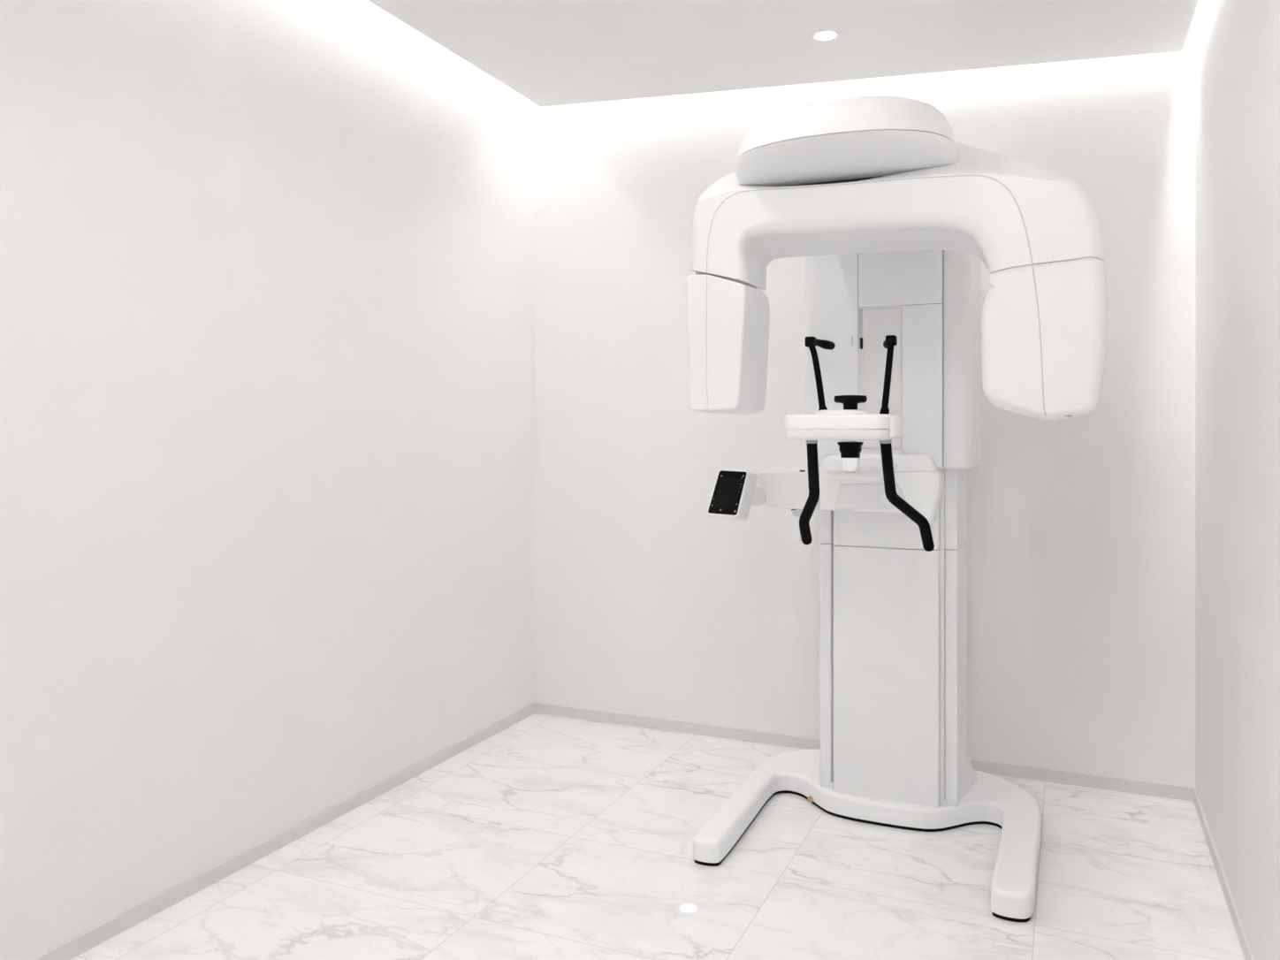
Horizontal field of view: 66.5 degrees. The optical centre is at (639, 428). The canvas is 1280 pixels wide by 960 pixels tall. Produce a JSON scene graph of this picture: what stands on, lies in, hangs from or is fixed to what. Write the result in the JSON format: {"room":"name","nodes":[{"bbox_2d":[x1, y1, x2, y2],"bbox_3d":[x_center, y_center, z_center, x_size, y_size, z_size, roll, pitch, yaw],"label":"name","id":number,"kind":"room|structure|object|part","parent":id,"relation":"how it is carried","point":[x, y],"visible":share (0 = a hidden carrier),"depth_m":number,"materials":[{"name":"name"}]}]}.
{"room":"radiology room","nodes":[
{"label":"radiology room","id":0,"kind":"room"},
{"bbox_2d":[0,0,534,959],"bbox_3d":[-1.340,-0.110,1.970,0.100,2.500,4.521,0,0,24],"label":"wall","id":1,"kind":"structure","parent":0,"point":[267,267],"depth_m":2.51,"materials":[{"name":"white paint"}]},
{"bbox_2d":[30,702,535,959],"bbox_3d":[-1.292,1.120,1.948,0.006,0.040,4.321,0,0,24],"label":"baseboard","id":2,"kind":"structure","parent":1,"relation":"attached to","point":[85,941],"depth_m":2.57,"materials":[{"name":"white plastic"}]},
{"bbox_2d":[70,713,1244,959],"bbox_3d":[-0.234,1.190,1.481,2.519,0.100,4.521,0,0,24],"label":"floor","id":3,"kind":"structure","parent":0,"point":[547,837],"depth_m":2.49,"materials":[{"name":"stone"}]},
{"bbox_2d":[686,95,1107,921],"bbox_3d":[0.671,0.199,2.633,1.036,1.883,1.191,0,0,24],"label":"scanner","id":4,"kind":"object","parent":3,"relation":"on","point":[894,219],"visible":1,"depth_m":2.70,"materials":[{"name":"white plastic"}]},
{"bbox_3d":[0.270,0.193,2.857,0.120,0.145,0.115,0,0,24],"label":"control panel","id":5,"kind":"part","parent":4,"relation":"part of","materials":[{"name":"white plastic"}]},
{"bbox_3d":[0.441,0.182,2.883,0.182,0.110,0.030,0,0,24],"label":"panel arm","id":6,"kind":"part","parent":4,"relation":"part of","materials":[{"name":"white plastic"}]},
{"bbox_3d":[0.410,0.149,2.364,0.034,0.271,0.086,0,0,-8],"label":"grip handle","id":7,"kind":"part","parent":4,"relation":"part of","materials":[{"name":"black plastic"}]},
{"bbox_2d":[807,795,813,802],"bbox_3d":[0.515,1.119,2.953,0.018,0.019,0.012,0,0,24],"label":"light","id":8,"kind":"object","parent":4,"relation":"on","point":[810,798],"depth_m":2.95,"materials":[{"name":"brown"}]},
{"bbox_3d":[0.612,0.142,3.055,0.035,0.405,0.277,0,0,24],"label":"column rail","id":9,"kind":"part","parent":4,"relation":"part of","materials":[{"name":"white plastic"}]},
{"bbox_3d":[0.612,0.711,3.055,0.035,0.730,0.277,0,0,24],"label":"column rail","id":10,"kind":"part","parent":4,"relation":"part of","materials":[{"name":"white plastic"}]},
{"bbox_3d":[0.577,-0.220,2.863,0.126,0.657,0.014,0,0,24],"label":"housing panel","id":11,"kind":"part","parent":4,"relation":"part of","materials":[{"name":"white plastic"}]},
{"bbox_2d":[840,457,860,472],"bbox_3d":[0.494,0.084,2.296,0.042,0.033,0.042,0,0,24],"label":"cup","id":12,"kind":"object","parent":4,"relation":"on","point":[848,464],"depth_m":2.28,"materials":[{"name":"white plastic"}]},
{"bbox_3d":[0.659,0.191,2.778,0.208,0.080,0.024,0,0,24],"label":"bracket recess panel","id":13,"kind":"part","parent":4,"relation":"part of","materials":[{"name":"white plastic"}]},
{"bbox_3d":[0.693,0.084,2.812,0.126,0.051,0.014,0,0,24],"label":"housing panel","id":14,"kind":"part","parent":4,"relation":"part of","materials":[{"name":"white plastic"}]},
{"bbox_3d":[0.697,-0.144,2.813,0.109,0.401,0.008,0,0,24],"label":"slide plate","id":15,"kind":"part","parent":4,"relation":"part of","materials":[{"name":"white plastic"}]},
{"bbox_3d":[0.724,0.142,2.861,0.302,0.405,0.071,0,0,24],"label":"column panel","id":16,"kind":"part","parent":4,"relation":"part of","materials":[{"name":"white plastic"}]},
{"bbox_3d":[0.724,0.711,2.861,0.302,0.730,0.071,0,0,24],"label":"column panel","id":17,"kind":"part","parent":4,"relation":"part of","materials":[{"name":"white plastic"}]},
{"bbox_3d":[0.544,-0.511,2.301,0.991,0.353,0.250,0,0,24],"label":"rotating arm","id":18,"kind":"part","parent":4,"relation":"part of","materials":[{"name":"white plastic"}]},
{"bbox_3d":[0.742,-0.450,2.790,0.234,0.196,0.014,0,0,24],"label":"housing panel","id":19,"kind":"part","parent":4,"relation":"part of","materials":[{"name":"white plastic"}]},
{"bbox_3d":[0.630,0.153,2.306,0.147,0.279,0.029,0,0,-21],"label":"grip handle","id":20,"kind":"part","parent":4,"relation":"part of","materials":[{"name":"black plastic"}]},
{"bbox_3d":[0.800,-0.120,2.764,0.108,0.459,0.014,0,0,24],"label":"housing panel","id":21,"kind":"part","parent":4,"relation":"part of","materials":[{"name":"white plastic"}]},
{"bbox_3d":[0.942,0.142,2.909,0.035,0.405,0.277,0,0,24],"label":"column rail","id":22,"kind":"part","parent":4,"relation":"part of","materials":[{"name":"white plastic"}]},
{"bbox_3d":[0.942,0.711,2.909,0.035,0.730,0.277,0,0,24],"label":"column rail","id":23,"kind":"part","parent":4,"relation":"part of","materials":[{"name":"white plastic"}]},
{"bbox_2d":[367,0,1198,106],"bbox_3d":[-0.184,-1.190,1.431,2.168,0.097,4.270,0,0,24],"label":"ceiling","id":24,"kind":"structure","parent":0,"point":[549,52],"depth_m":2.94,"materials":[{"name":"paint"}]},
{"bbox_2d":[810,29,840,42],"bbox_3d":[0.555,-1.173,2.919,0.090,0.004,0.090,0,0,24],"label":"recessed light","id":25,"kind":"object","parent":24,"relation":"in","point":[823,35],"visible":1,"depth_m":2.92,"materials":[{"name":"white plastic"}]},
{"bbox_2d":[815,31,835,39],"bbox_3d":[0.555,-1.174,2.919,0.059,0.002,0.059,0,0,-8],"label":"diffuser","id":26,"kind":"object","parent":25,"relation":"attached to","point":[819,35],"depth_m":2.92,"materials":[{"name":"white plastic"}]},
{"bbox_2d":[534,13,1195,788],"bbox_3d":[0.659,-0.110,3.503,2.319,2.500,0.100,0,0,24],"label":"wall","id":27,"kind":"structure","parent":0,"point":[1080,540],"depth_m":3.49,"materials":[{"name":"white paint"}]},
{"bbox_2d":[535,702,1193,801],"bbox_3d":[0.638,1.120,3.455,2.307,0.040,0.006,0,0,24],"label":"baseboard","id":28,"kind":"structure","parent":27,"relation":"attached to","point":[1035,773],"depth_m":3.47,"materials":[{"name":"white plastic"}]},
{"bbox_2d":[1195,0,1279,959],"bbox_3d":[0.872,-0.110,0.993,0.100,2.500,4.521,0,0,24],"label":"wall","id":29,"kind":"structure","parent":0,"point":[1238,41],"depth_m":2.20,"materials":[{"name":"white paint"}]},
{"bbox_2d":[1193,787,1254,959],"bbox_3d":[0.824,1.120,1.014,0.006,0.040,4.321,0,0,24],"label":"baseboard","id":30,"kind":"structure","parent":29,"relation":"attached to","point":[1243,940],"depth_m":2.39,"materials":[{"name":"white plastic"}]}
]}

